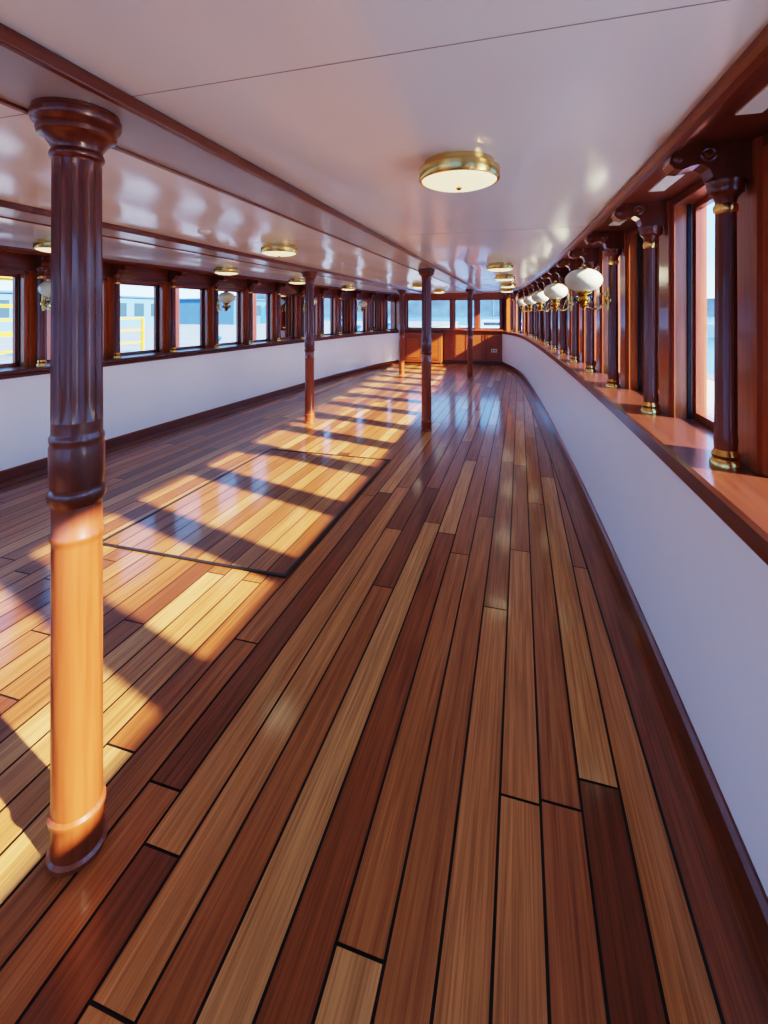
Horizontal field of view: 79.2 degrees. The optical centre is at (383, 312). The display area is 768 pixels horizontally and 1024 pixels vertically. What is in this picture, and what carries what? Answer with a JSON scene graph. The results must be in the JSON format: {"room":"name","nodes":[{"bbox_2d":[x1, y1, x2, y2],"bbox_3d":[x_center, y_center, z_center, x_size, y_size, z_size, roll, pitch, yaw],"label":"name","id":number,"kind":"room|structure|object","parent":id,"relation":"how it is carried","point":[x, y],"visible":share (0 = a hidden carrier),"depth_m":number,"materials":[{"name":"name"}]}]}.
{"room":"ship saloon","nodes":[
{"label":"ship saloon","id":0,"kind":"room"},
{"bbox_2d":[0,269,404,470],"bbox_3d":[-2.586,0.605,6.433,0.757,2.390,16.925,0,0,20],"label":"wall","id":1,"kind":"structure","parent":0,"point":[141,395],"depth_m":6.18,"materials":[{"name":"white paint"}]},
{"bbox_2d":[0,274,19,367],"bbox_3d":[-3.653,0.072,4.191,0.065,0.885,0.647,0,0,18],"label":"window","id":2,"kind":"structure","parent":1,"relation":"in","point":[15,278],"depth_m":4.48,"materials":[{"name":"brown wood"}]},
{"bbox_2d":[34,255,50,365],"bbox_3d":[-3.319,-0.027,4.540,0.267,1.084,0.112,0,0,16],"label":"window post","id":3,"kind":"object","parent":1,"relation":"attached to","point":[41,263],"visible":0.89,"depth_m":4.53,"materials":[{"name":"brown wood"}]},
{"bbox_2d":[37,279,50,310],"bbox_3d":[-3.196,-0.184,4.492,0.250,0.329,0.291,0,0,-30],"label":"wall lamp","id":4,"kind":"object","parent":3,"relation":"attached to","point":[44,288],"visible":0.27,"depth_m":4.39,"materials":[{"name":"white glass"}]},
{"bbox_2d":[111,264,131,357],"bbox_3d":[-3.047,-0.027,5.362,0.268,1.084,0.112,0,0,16],"label":"window post","id":5,"kind":"object","parent":1,"relation":"attached to","point":[117,270],"visible":1,"depth_m":5.35,"materials":[{"name":"brown wood"}]},
{"bbox_2d":[120,282,158,355],"bbox_3d":[-3.108,0.072,5.838,0.065,0.885,0.647,0,0,19],"label":"window","id":6,"kind":"structure","parent":1,"relation":"in","point":[133,284],"depth_m":6.12,"materials":[{"name":"brown wood"}]},
{"bbox_2d":[168,270,185,351],"bbox_3d":[-2.769,-0.027,6.183,0.268,1.084,0.112,0,0,16],"label":"window post","id":7,"kind":"object","parent":1,"relation":"attached to","point":[173,276],"visible":1,"depth_m":6.17,"materials":[{"name":"brown wood"}]},
{"bbox_2d":[176,286,203,349],"bbox_3d":[-2.828,0.072,6.659,0.065,0.885,0.647,0,0,19],"label":"window","id":8,"kind":"structure","parent":1,"relation":"in","point":[200,289],"depth_m":6.94,"materials":[{"name":"brown wood"}]},
{"bbox_2d":[0,330,398,379],"bbox_3d":[-2.581,0.552,6.433,0.806,0.075,16.931,0,0,20],"label":"trim","id":9,"kind":"structure","parent":1,"relation":"attached to","point":[16,371],"depth_m":6.07,"materials":[{"name":"brown wood"}]},
{"bbox_2d":[0,360,398,482],"bbox_3d":[-2.434,1.450,6.354,0.456,0.100,16.833,0,0,20],"label":"baseboard","id":10,"kind":"structure","parent":1,"relation":"attached to","point":[24,469],"depth_m":6.11,"materials":[{"name":"brown wood"}]},
{"bbox_2d":[0,245,406,299],"bbox_3d":[-2.493,-0.500,6.391,0.720,0.180,16.890,0,0,20],"label":"crown molding","id":11,"kind":"structure","parent":1,"relation":"attached to","point":[14,258],"depth_m":6.06,"materials":[{"name":"brown wood"}]},
{"bbox_2d":[212,275,227,346],"bbox_3d":[-2.489,-0.027,6.998,0.268,1.084,0.112,0,0,21],"label":"window post","id":12,"kind":"object","parent":1,"relation":"attached to","point":[216,280],"visible":1,"depth_m":6.99,"materials":[{"name":"brown wood"}]},
{"bbox_2d":[216,290,234,311],"bbox_3d":[-2.366,-0.184,6.951,0.250,0.329,0.292,0,0,-29],"label":"wall lamp","id":13,"kind":"object","parent":12,"relation":"attached to","point":[225,297],"visible":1,"depth_m":6.88,"materials":[{"name":"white glass"}]},
{"bbox_2d":[219,290,239,345],"bbox_3d":[-2.544,0.072,7.479,0.065,0.885,0.647,0,0,19],"label":"window","id":14,"kind":"structure","parent":1,"relation":"in","point":[237,292],"depth_m":7.77,"materials":[{"name":"brown wood"}]},
{"bbox_2d":[247,279,260,343],"bbox_3d":[-2.203,-0.027,7.816,0.268,1.084,0.112,0,0,22],"label":"window post","id":15,"kind":"object","parent":1,"relation":"attached to","point":[250,283],"visible":0.98,"depth_m":7.81,"materials":[{"name":"brown wood"}]},
{"bbox_2d":[253,292,269,341],"bbox_3d":[-2.255,0.072,8.297,0.065,0.885,0.648,0,0,20],"label":"window","id":16,"kind":"structure","parent":1,"relation":"in","point":[266,339],"depth_m":8.58,"materials":[{"name":"brown wood"}]},
{"bbox_2d":[276,282,288,340],"bbox_3d":[-1.912,-0.027,8.633,0.268,1.084,0.112,0,0,22],"label":"window post","id":17,"kind":"object","parent":1,"relation":"attached to","point":[279,286],"visible":1,"depth_m":8.62,"materials":[{"name":"brown wood"}]},
{"bbox_2d":[281,294,293,338],"bbox_3d":[-1.961,0.072,9.114,0.065,0.885,0.647,0,0,20],"label":"window","id":18,"kind":"structure","parent":1,"relation":"in","point":[287,301],"depth_m":9.26,"materials":[{"name":"brown wood"}]},
{"bbox_2d":[300,285,304,337],"bbox_3d":[-1.615,-0.027,9.451,0.270,1.084,0.115,0,0,16],"label":"window post","id":19,"kind":"object","parent":1,"relation":"attached to","point":[302,287],"visible":0.67,"depth_m":9.44,"materials":[{"name":"brown wood"}]},
{"bbox_2d":[303,298,316,311],"bbox_3d":[-1.494,-0.184,9.398,0.250,0.329,0.291,0,0,-28],"label":"wall lamp","id":20,"kind":"object","parent":19,"relation":"attached to","point":[315,300],"visible":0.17,"depth_m":9.38,"materials":[{"name":"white glass"}]},
{"bbox_2d":[304,296,314,335],"bbox_3d":[-1.663,0.072,9.930,0.065,0.885,0.648,0,0,20],"label":"window","id":21,"kind":"structure","parent":1,"relation":"in","point":[304,296],"depth_m":10.22,"materials":[{"name":"brown wood"}]},
{"bbox_2d":[320,287,330,335],"bbox_3d":[-1.314,-0.027,10.265,0.270,1.084,0.116,0,0,16],"label":"window post","id":22,"kind":"object","parent":1,"relation":"attached to","point":[322,290],"visible":0.96,"depth_m":10.25,"materials":[{"name":"brown wood"}]},
{"bbox_2d":[324,297,332,334],"bbox_3d":[-1.356,0.072,10.744,0.065,0.885,0.650,0,0,21],"label":"window","id":23,"kind":"structure","parent":1,"relation":"in","point":[331,298],"depth_m":11.03,"materials":[{"name":"brown wood"}]},
{"bbox_2d":[338,289,347,334],"bbox_3d":[-1.004,-0.027,11.075,0.265,1.084,0.112,0,0,21],"label":"window post","id":24,"kind":"object","parent":1,"relation":"attached to","point":[340,292],"visible":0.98,"depth_m":11.06,"materials":[{"name":"brown wood"}]},
{"bbox_2d":[341,298,347,333],"bbox_3d":[-1.037,0.072,11.558,0.065,0.885,0.656,0,0,22],"label":"window","id":25,"kind":"structure","parent":1,"relation":"in","point":[344,301],"depth_m":11.70,"materials":[{"name":"brown wood"}]},
{"bbox_2d":[354,291,362,332],"bbox_3d":[-0.677,-0.027,11.882,0.265,1.084,0.111,0,0,23],"label":"window post","id":26,"kind":"object","parent":1,"relation":"attached to","point":[356,293],"visible":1,"depth_m":11.87,"materials":[{"name":"brown wood"}]},
{"bbox_2d":[356,299,366,311],"bbox_3d":[-0.570,-0.184,11.804,0.292,0.329,0.250,0,0,-4],"label":"wall lamp","id":27,"kind":"object","parent":26,"relation":"attached to","point":[362,303],"visible":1,"depth_m":11.74,"materials":[{"name":"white glass"}]},
{"bbox_2d":[357,299,364,331],"bbox_3d":[-0.685,0.072,12.370,0.066,0.885,0.667,0,0,25],"label":"window","id":28,"kind":"structure","parent":1,"relation":"in","point":[357,299],"depth_m":12.65,"materials":[{"name":"brown wood"}]},
{"bbox_2d":[369,292,377,331],"bbox_3d":[-0.306,-0.027,12.678,0.265,1.084,0.112,0,0,27],"label":"window post","id":29,"kind":"object","parent":1,"relation":"attached to","point":[371,294],"visible":0.98,"depth_m":12.67,"materials":[{"name":"brown wood"}]},
{"bbox_2d":[372,300,380,330],"bbox_3d":[-0.279,0.072,13.173,0.066,0.885,0.683,0,0,29],"label":"window","id":30,"kind":"structure","parent":1,"relation":"in","point":[376,304],"depth_m":13.33,"materials":[{"name":"brown wood"}]},
{"bbox_2d":[385,294,392,330],"bbox_3d":[0.124,-0.027,13.459,0.265,1.084,0.112,0,0,32],"label":"window post","id":31,"kind":"object","parent":1,"relation":"attached to","point":[386,295],"visible":0.97,"depth_m":13.46,"materials":[{"name":"brown wood"}]},
{"bbox_2d":[388,301,395,329],"bbox_3d":[0.172,0.072,13.951,0.065,0.885,0.664,0,0,30],"label":"window","id":32,"kind":"structure","parent":1,"relation":"in","point":[388,301],"depth_m":14.22,"materials":[{"name":"brown wood"}]},
{"bbox_2d":[0,363,720,1023],"bbox_3d":[-0.324,1.500,5.722,5.632,0.001,16.792,0,0,16],"label":"floor","id":33,"kind":"structure","parent":0,"point":[463,990],"depth_m":1.53,"materials":[{"name":"brown wood"}]},
{"bbox_2d":[28,97,121,877],"bbox_3d":[-0.863,0.470,1.305,0.219,2.060,0.219,0,0,-20],"label":"support column","id":34,"kind":"structure","parent":33,"relation":"on","point":[78,134],"depth_m":1.25,"materials":[{"name":"brown wood"}]},
{"bbox_2d":[0,362,404,488],"bbox_3d":[-2.367,1.500,6.330,0.595,0.004,16.832,0,0,20],"label":"margin","id":35,"kind":"object","parent":33,"relation":"on","point":[43,471],"visible":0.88,"depth_m":5.97,"materials":[{"name":"brown wood"}]},
{"bbox_2d":[301,271,317,423],"bbox_3d":[-1.017,0.470,6.342,0.219,2.060,0.219,0,0,-15],"label":"support column","id":36,"kind":"structure","parent":33,"relation":"on","point":[309,276],"depth_m":6.29,"materials":[{"name":"brown wood"}]},
{"bbox_2d":[0,364,669,1023],"bbox_3d":[-0.332,1.571,5.766,5.630,0.157,16.886,0,0,16],"label":"caulking","id":37,"kind":"object","parent":33,"relation":"in","point":[91,1002],"depth_m":2.88,"materials":[{"name":"rubber"}]},
{"bbox_2d":[397,290,405,374],"bbox_3d":[0.431,0.470,11.284,0.219,2.060,0.219,0,0,-31],"label":"support column","id":38,"kind":"structure","parent":33,"relation":"on","point":[401,292],"depth_m":11.23,"materials":[{"name":"brown wood"}]},
{"bbox_2d":[404,333,443,364],"bbox_3d":[1.169,1.050,13.785,1.170,0.900,0.426,0,0,16],"label":"locker","id":39,"kind":"object","parent":33,"relation":"on","point":[412,341],"visible":0.62,"depth_m":13.64,"materials":[{"name":"brown wood"}]},
{"bbox_2d":[418,268,434,431],"bbox_3d":[0.542,0.470,5.937,0.219,2.060,0.219,0,0,-26],"label":"support column","id":40,"kind":"structure","parent":33,"relation":"on","point":[426,274],"depth_m":5.88,"materials":[{"name":"brown wood"}]},
{"bbox_2d":[465,289,474,376],"bbox_3d":[2.024,0.470,10.922,0.219,2.060,0.219,0,0,-31],"label":"support column","id":41,"kind":"structure","parent":33,"relation":"on","point":[469,292],"depth_m":10.87,"materials":[{"name":"brown wood"}]},
{"bbox_2d":[498,365,767,1023],"bbox_3d":[1.686,1.500,5.142,0.595,0.004,16.832,0,0,13],"label":"margin","id":42,"kind":"object","parent":33,"relation":"on","point":[735,961],"visible":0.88,"depth_m":1.40,"materials":[{"name":"brown wood"}]},
{"bbox_2d":[0,0,767,293],"bbox_3d":[-0.330,-0.669,5.773,5.750,0.161,16.903,0,0,16],"label":"ceiling","id":43,"kind":"structure","parent":0,"point":[343,102],"depth_m":1.32,"materials":[{"name":"white paint"}]},
{"bbox_2d":[33,239,50,252],"bbox_3d":[-2.687,-0.536,3.810,0.314,0.108,0.314,0,0,16],"label":"ceiling lamp","id":44,"kind":"object","parent":43,"relation":"attached to","point":[44,245],"depth_m":3.67,"materials":[{"name":"metal"}]},
{"bbox_2d":[198,230,210,234],"bbox_3d":[-1.293,-0.577,3.338,0.090,0.026,0.090,0,0,16],"label":"smoke detector","id":45,"kind":"object","parent":43,"relation":"attached to","point":[202,232],"visible":1,"depth_m":3.31,"materials":[{"name":"white plastic"}]},
{"bbox_2d":[0,200,421,294],"bbox_3d":[-1.115,-0.571,5.954,0.310,0.038,16.800,0,0,16],"label":"ceiling beam","id":46,"kind":"structure","parent":43,"relation":"attached to","point":[8,210],"depth_m":3.79,"materials":[{"name":"wood"}]},
{"bbox_2d":[214,266,238,275],"bbox_3d":[-2.040,-0.536,6.017,0.314,0.108,0.314,0,0,16],"label":"ceiling lamp","id":47,"kind":"object","parent":43,"relation":"attached to","point":[222,270],"depth_m":5.90,"materials":[{"name":"metal"}]},
{"bbox_2d":[0,23,483,293],"bbox_3d":[0.401,-0.571,5.510,0.310,0.038,16.800,0,0,16],"label":"ceiling beam","id":48,"kind":"structure","parent":43,"relation":"attached to","point":[29,71],"depth_m":1.59,"materials":[{"name":"wood"}]},
{"bbox_2d":[261,242,297,256],"bbox_3d":[-0.907,-0.536,4.017,0.314,0.108,0.314,0,0,16],"label":"ceiling lamp","id":49,"kind":"object","parent":43,"relation":"attached to","point":[276,249],"depth_m":3.90,"materials":[{"name":"metal"}]},
{"bbox_2d":[288,278,304,284],"bbox_3d":[-1.477,-0.536,7.936,0.314,0.108,0.314,0,0,16],"label":"ceiling lamp","id":50,"kind":"object","parent":43,"relation":"attached to","point":[297,281],"depth_m":7.81,"materials":[{"name":"metal"}]},
{"bbox_2d":[341,286,354,290],"bbox_3d":[-0.783,-0.536,10.129,0.314,0.108,0.314,0,0,16],"label":"ceiling lamp","id":51,"kind":"object","parent":43,"relation":"attached to","point":[348,288],"depth_m":10.01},
{"bbox_2d":[412,283,421,288],"bbox_3d":[0.716,-0.536,9.377,0.314,0.108,0.314,0,0,16],"label":"ceiling lamp","id":52,"kind":"object","parent":43,"relation":"attached to","point":[417,285],"depth_m":9.25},
{"bbox_2d":[433,289,445,293],"bbox_3d":[1.391,-0.536,11.680,0.314,0.108,0.314,0,0,16],"label":"ceiling lamp","id":53,"kind":"object","parent":43,"relation":"attached to","point":[439,291],"depth_m":11.56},
{"bbox_2d":[419,151,499,191],"bbox_3d":[0.294,-0.536,1.821,0.314,0.108,0.314,0,0,16],"label":"ceiling lamp","id":54,"kind":"object","parent":43,"relation":"attached to","point":[453,171],"depth_m":1.72,"materials":[{"name":"metal"}]},
{"bbox_2d":[486,262,513,271],"bbox_3d":[1.374,-0.536,5.506,0.314,0.108,0.314,0,0,16],"label":"ceiling lamp","id":55,"kind":"object","parent":43,"relation":"attached to","point":[495,266],"depth_m":5.39,"materials":[{"name":"metal"}]},
{"bbox_2d":[494,274,514,281],"bbox_3d":[1.861,-0.536,7.166,0.314,0.108,0.314,0,0,16],"label":"ceiling lamp","id":56,"kind":"object","parent":43,"relation":"attached to","point":[499,277],"depth_m":7.05,"materials":[{"name":"metal"}]},
{"bbox_2d":[500,288,513,292],"bbox_3d":[2.975,-0.536,11.216,0.314,0.108,0.314,0,0,16],"label":"ceiling lamp","id":57,"kind":"object","parent":43,"relation":"attached to","point":[505,290],"depth_m":11.10,"materials":[{"name":"metal"}]},
{"bbox_2d":[500,283,515,288],"bbox_3d":[2.451,-0.536,9.181,0.314,0.108,0.314,0,0,16],"label":"ceiling lamp","id":58,"kind":"object","parent":43,"relation":"attached to","point":[503,285],"depth_m":9.06,"materials":[{"name":"metal"}]},
{"bbox_2d":[390,293,505,361],"bbox_3d":[2.051,0.605,13.894,3.797,2.387,0.377,0,0,16],"label":"wall","id":59,"kind":"structure","parent":0,"point":[454,340],"depth_m":13.67,"materials":[{"name":"brown wood"}]},
{"bbox_2d":[407,299,421,328],"bbox_3d":[1.016,0.030,14.229,0.605,0.900,0.040,0,0,16],"label":"window","id":60,"kind":"structure","parent":59,"relation":"in","point":[408,300],"depth_m":14.29,"materials":[{"name":"brown wood"}]},
{"bbox_2d":[431,299,449,328],"bbox_3d":[1.711,0.030,14.025,0.605,0.900,0.040,0,0,16],"label":"window","id":61,"kind":"structure","parent":59,"relation":"in","point":[431,299],"depth_m":14.08,"materials":[{"name":"brown wood"}]},
{"bbox_2d":[455,299,474,328],"bbox_3d":[2.407,0.030,13.821,0.605,0.900,0.040,0,0,16],"label":"window","id":62,"kind":"structure","parent":59,"relation":"in","point":[455,299],"depth_m":13.82,"materials":[{"name":"brown wood"}]},
{"bbox_2d":[442,360,501,364],"bbox_3d":[2.016,1.450,13.777,2.900,0.100,0.025,0,0,16],"label":"baseboard","id":63,"kind":"structure","parent":59,"relation":"attached to","point":[444,361],"depth_m":13.57,"materials":[{"name":"brown wood"}]},
{"bbox_2d":[479,299,499,328],"bbox_3d":[3.103,0.030,13.617,0.605,0.900,0.040,0,0,16],"label":"window","id":64,"kind":"structure","parent":59,"relation":"in","point":[479,299],"depth_m":13.60,"materials":[{"name":"brown wood"}]},
{"bbox_2d":[502,132,767,896],"bbox_3d":[1.926,0.605,5.111,0.757,2.390,16.925,0,0,13],"label":"wall","id":65,"kind":"structure","parent":0,"point":[701,591],"depth_m":1.62,"materials":[{"name":"white paint"}]},
{"bbox_2d":[505,292,514,331],"bbox_3d":[3.440,-0.027,12.633,0.267,1.084,0.113,0,0,3],"label":"window post","id":66,"kind":"object","parent":65,"relation":"attached to","point":[511,294],"visible":0.96,"depth_m":12.60,"materials":[{"name":"brown wood"}]},
{"bbox_2d":[513,299,513,329],"bbox_3d":[3.665,-0.007,12.999,0.065,1.045,0.522,0,0,3],"label":"window","id":67,"kind":"structure","parent":65,"relation":"in","point":[513,299],"depth_m":13.23,"materials":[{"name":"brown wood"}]},
{"bbox_2d":[513,290,522,332],"bbox_3d":[3.393,-0.027,11.740,0.265,1.084,0.112,0,0,6],"label":"window post","id":68,"kind":"object","parent":65,"relation":"attached to","point":[520,294],"visible":0.73,"depth_m":11.70,"materials":[{"name":"brown wood"}]},
{"bbox_2d":[518,289,528,334],"bbox_3d":[3.283,-0.027,10.866,0.268,1.084,0.111,0,0,7],"label":"window post","id":69,"kind":"object","parent":65,"relation":"attached to","point":[526,292],"visible":0.68,"depth_m":10.84,"materials":[{"name":"brown wood"}]},
{"bbox_2d":[522,287,533,336],"bbox_3d":[3.128,-0.027,10.008,0.268,1.084,0.111,0,0,9],"label":"window post","id":70,"kind":"object","parent":65,"relation":"attached to","point":[530,290],"visible":0.65,"depth_m":9.97,"materials":[{"name":"brown wood"}]},
{"bbox_2d":[516,297,529,311],"bbox_3d":[2.997,-0.184,10.005,0.293,0.329,0.249,0,0,38],"label":"wall lamp","id":71,"kind":"object","parent":70,"relation":"attached to","point":[519,302],"visible":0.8,"depth_m":9.97,"materials":[{"name":"white glass"}]},
{"bbox_2d":[527,284,538,338],"bbox_3d":[2.953,-0.027,9.157,0.267,1.084,0.111,0,0,11],"label":"window post","id":72,"kind":"object","parent":65,"relation":"attached to","point":[535,288],"visible":0.65,"depth_m":9.12,"materials":[{"name":"brown wood"}]},
{"bbox_2d":[531,281,543,341],"bbox_3d":[2.768,-0.027,8.309,0.267,1.084,0.112,0,0,11],"label":"window post","id":73,"kind":"object","parent":65,"relation":"attached to","point":[540,285],"visible":0.57,"depth_m":8.27,"materials":[{"name":"brown wood"}]},
{"bbox_2d":[523,294,539,311],"bbox_3d":[2.637,-0.184,8.309,0.293,0.329,0.249,0,0,39],"label":"wall lamp","id":74,"kind":"object","parent":73,"relation":"attached to","point":[527,300],"visible":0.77,"depth_m":8.28,"materials":[{"name":"white glass"}]},
{"bbox_2d":[535,278,550,344],"bbox_3d":[2.578,-0.027,7.463,0.268,1.084,0.111,0,0,11],"label":"window post","id":75,"kind":"object","parent":65,"relation":"attached to","point":[546,282],"visible":0.74,"depth_m":7.43,"materials":[{"name":"brown wood"}]},
{"bbox_2d":[541,273,558,348],"bbox_3d":[2.384,-0.027,6.622,0.269,1.084,0.114,0,0,16],"label":"window post","id":76,"kind":"object","parent":65,"relation":"attached to","point":[552,277],"visible":0.7,"depth_m":6.58,"materials":[{"name":"brown wood"}]},
{"bbox_2d":[531,289,552,311],"bbox_3d":[2.252,-0.184,6.620,0.293,0.329,0.249,0,0,40],"label":"wall lamp","id":77,"kind":"object","parent":76,"relation":"attached to","point":[538,297],"visible":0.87,"depth_m":6.58,"materials":[{"name":"white glass"}]},
{"bbox_2d":[550,300,550,341],"bbox_3d":[2.878,-0.007,7.841,0.065,1.045,0.647,0,0,13],"label":"window","id":78,"kind":"structure","parent":65,"relation":"in","point":[550,300],"depth_m":8.15,"materials":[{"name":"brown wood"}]},
{"bbox_2d":[557,310,557,345],"bbox_3d":[2.686,-0.007,6.995,0.065,1.045,0.648,0,0,13],"label":"window","id":79,"kind":"structure","parent":65,"relation":"in","point":[557,310],"depth_m":7.31,"materials":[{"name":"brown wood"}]},
{"bbox_2d":[548,267,568,354],"bbox_3d":[2.183,-0.027,5.779,0.269,1.084,0.113,0,0,16],"label":"window post","id":80,"kind":"object","parent":65,"relation":"attached to","point":[562,272],"visible":0.81,"depth_m":5.74,"materials":[{"name":"brown wood"}]},
{"bbox_2d":[566,286,566,349],"bbox_3d":[2.487,-0.007,6.150,0.065,1.045,0.647,0,0,13],"label":"window","id":81,"kind":"structure","parent":65,"relation":"in","point":[566,286],"depth_m":6.46,"materials":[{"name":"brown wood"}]},
{"bbox_2d":[556,259,581,361],"bbox_3d":[1.979,-0.027,4.937,0.268,1.084,0.112,0,0,16],"label":"window post","id":82,"kind":"object","parent":65,"relation":"attached to","point":[572,264],"visible":0.72,"depth_m":4.90,"materials":[{"name":"brown wood"}]},
{"bbox_2d":[543,280,573,310],"bbox_3d":[1.847,-0.184,4.937,0.293,0.329,0.250,0,0,41],"label":"wall lamp","id":83,"kind":"object","parent":82,"relation":"attached to","point":[555,291],"visible":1,"depth_m":4.90,"materials":[{"name":"white glass"}]},
{"bbox_2d":[579,306,579,355],"bbox_3d":[2.285,-0.007,5.307,0.065,1.045,0.647,0,0,14],"label":"window","id":84,"kind":"structure","parent":65,"relation":"in","point":[579,306],"depth_m":5.60,"materials":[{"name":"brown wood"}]},
{"bbox_2d":[568,248,598,371],"bbox_3d":[1.770,-0.027,4.096,0.268,1.084,0.112,0,0,16],"label":"window post","id":85,"kind":"object","parent":65,"relation":"attached to","point":[590,256],"visible":0.83,"depth_m":4.05,"materials":[{"name":"brown wood"}]},
{"bbox_2d":[594,268,595,363],"bbox_3d":[2.079,-0.007,4.464,0.065,1.045,0.647,0,0,14],"label":"window","id":86,"kind":"structure","parent":65,"relation":"in","point":[595,268],"depth_m":4.75,"materials":[{"name":"brown wood"}]},
{"bbox_2d":[585,230,623,387],"bbox_3d":[1.556,-0.027,3.257,0.268,1.084,0.112,0,0,16],"label":"window post","id":87,"kind":"object","parent":65,"relation":"attached to","point":[612,242],"visible":0.99,"depth_m":3.22,"materials":[{"name":"brown wood"}]},
{"bbox_2d":[565,264,610,309],"bbox_3d":[1.424,-0.184,3.259,0.293,0.329,0.250,0,0,41],"label":"wall lamp","id":88,"kind":"object","parent":87,"relation":"attached to","point":[583,280],"visible":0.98,"depth_m":3.22,"materials":[{"name":"white glass"}]},
{"bbox_2d":[500,25,767,293],"bbox_3d":[1.825,-0.569,5.125,0.720,0.042,16.890,0,0,13],"label":"crown molding","id":89,"kind":"structure","parent":65,"relation":"attached to","point":[735,108],"depth_m":1.44,"materials":[{"name":"brown wood"}]},
{"bbox_2d":[501,331,767,564],"bbox_3d":[1.922,0.552,5.113,0.806,0.075,16.931,0,0,13],"label":"window sill","id":90,"kind":"structure","parent":65,"relation":"attached to","point":[739,498],"depth_m":1.70,"materials":[{"name":"brown wood"}]},
{"bbox_2d":[502,362,767,959],"bbox_3d":[1.756,1.450,5.126,0.456,0.100,16.833,0,0,13],"label":"baseboard","id":91,"kind":"structure","parent":65,"relation":"attached to","point":[751,888],"depth_m":1.54,"materials":[{"name":"brown wood"}]},
{"bbox_2d":[611,201,665,413],"bbox_3d":[1.337,-0.027,2.419,0.267,1.084,0.112,0,0,16],"label":"window post","id":92,"kind":"object","parent":65,"relation":"attached to","point":[650,217],"visible":0.99,"depth_m":2.38,"materials":[{"name":"brown wood"}]},
{"bbox_2d":[638,234,658,398],"bbox_3d":[1.650,-0.007,2.784,0.065,1.045,0.647,0,0,15],"label":"window","id":93,"kind":"structure","parent":65,"relation":"in","point":[639,237],"depth_m":3.09,"materials":[{"name":"brown wood"}]},
{"bbox_2d":[687,196,713,429],"bbox_3d":[1.427,-0.007,1.945,0.065,1.045,0.647,0,0,15],"label":"window","id":94,"kind":"structure","parent":65,"relation":"in","point":[699,415],"depth_m":2.23,"materials":[{"name":"brown wood"}]},
{"bbox_2d":[662,139,752,469],"bbox_3d":[1.110,-0.027,1.583,0.266,1.084,0.112,0,0,16],"label":"window post","id":95,"kind":"object","parent":65,"relation":"attached to","point":[725,168],"visible":1,"depth_m":1.54,"materials":[{"name":"brown wood"}]},
{"bbox_2d":[707,373,713,417],"bbox_3d":[2.760,0.915,5.017,1.732,0.470,17.304,0,0,13],"label":"deck","id":96,"kind":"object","parent":65,"relation":"attached to","point":[710,377],"visible":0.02,"depth_m":5.03,"materials":[{"name":"white paint"}]},
{"label":"outside","id":97,"kind":"structure","parent":0,"visible":0},
{"bbox_2d":[235,294,713,315],"bbox_3d":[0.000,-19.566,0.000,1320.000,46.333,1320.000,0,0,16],"label":"hills","id":98,"kind":"structure","parent":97,"point":[439,307],"depth_m":621.93,"materials":[{"name":"blue"}]},
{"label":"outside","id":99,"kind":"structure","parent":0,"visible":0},
{"bbox_2d":[324,316,713,373],"bbox_3d":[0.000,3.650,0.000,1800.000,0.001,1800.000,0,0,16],"label":"harbour water","id":100,"kind":"structure","parent":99,"point":[462,320],"depth_m":225.85,"materials":[{"name":"blue liquid"}]},
{"bbox_2d":[47,280,50,358],"bbox_3d":[-6.041,1.275,8.544,0.340,4.750,0.340,0,0,16],"label":"mooring pile","id":101,"kind":"object","parent":100,"relation":"on","point":[48,312],"visible":0.02,"depth_m":8.40,"materials":[{"name":"brown wood"}]},
{"bbox_2d":[176,288,179,346],"bbox_3d":[-5.197,1.375,11.423,0.340,4.550,0.340,0,0,16],"label":"mooring pile","id":102,"kind":"object","parent":100,"relation":"on","point":[177,289],"visible":0.04,"depth_m":11.37,"materials":[{"name":"brown wood"}]},
{"bbox_2d":[253,294,256,339],"bbox_3d":[-4.212,1.225,14.782,0.340,4.850,0.340,0,0,16],"label":"mooring pile","id":103,"kind":"object","parent":100,"relation":"on","point":[254,295],"visible":0.02,"depth_m":14.70,"materials":[{"name":"brown wood"}]},
{"bbox_2d":[458,300,521,330],"bbox_3d":[16.810,-2.280,68.018,15.600,11.840,3.380,0,0,26],"label":"boat","id":104,"kind":"object","parent":100,"relation":"on","point":[493,323],"visible":0.2,"depth_m":67.70,"materials":[{"name":"white paint"}]},
{"bbox_2d":[707,314,713,337],"bbox_3d":[53.723,-3.180,62.409,3.900,13.640,18.000,0,0,-41],"label":"boat","id":105,"kind":"object","parent":100,"relation":"on","point":[710,327],"visible":0.08,"depth_m":68.42,"materials":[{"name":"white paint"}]},
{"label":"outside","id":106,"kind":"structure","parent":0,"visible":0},
{"bbox_2d":[0,321,457,363],"bbox_3d":[-25.980,2.440,33.666,51.200,2.320,90.000,0,0,16],"label":"ground","id":107,"kind":"structure","parent":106,"point":[189,333],"depth_m":26.39,"materials":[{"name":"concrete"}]},
{"bbox_2d":[0,276,11,334],"bbox_3d":[-10.859,-0.250,13.082,1.600,3.100,2.200,0,0,16],"label":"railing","id":108,"kind":"object","parent":107,"relation":"on","point":[1,278],"visible":0.02,"depth_m":13.64,"materials":[{"name":"metal"}]},
{"bbox_2d":[0,317,143,353],"bbox_3d":[-9.054,0.720,11.772,0.080,1.160,7.580,0,0,16],"label":"railing","id":109,"kind":"object","parent":107,"relation":"on","point":[141,318],"visible":0.35,"depth_m":14.90,"materials":[{"name":"metal"}]},
{"bbox_2d":[0,290,153,331],"bbox_3d":[-28.028,-0.135,39.477,8.400,2.830,16.400,0,0,16],"label":"building","id":110,"kind":"structure","parent":107,"relation":"on","point":[130,306],"depth_m":42.10,"materials":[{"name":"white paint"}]},
{"bbox_2d":[180,298,265,324],"bbox_3d":[-18.564,-0.185,57.545,8.400,2.930,12.400,0,0,16],"label":"building","id":111,"kind":"structure","parent":107,"relation":"on","point":[189,307],"depth_m":52.16,"materials":[{"name":"blue paint"}]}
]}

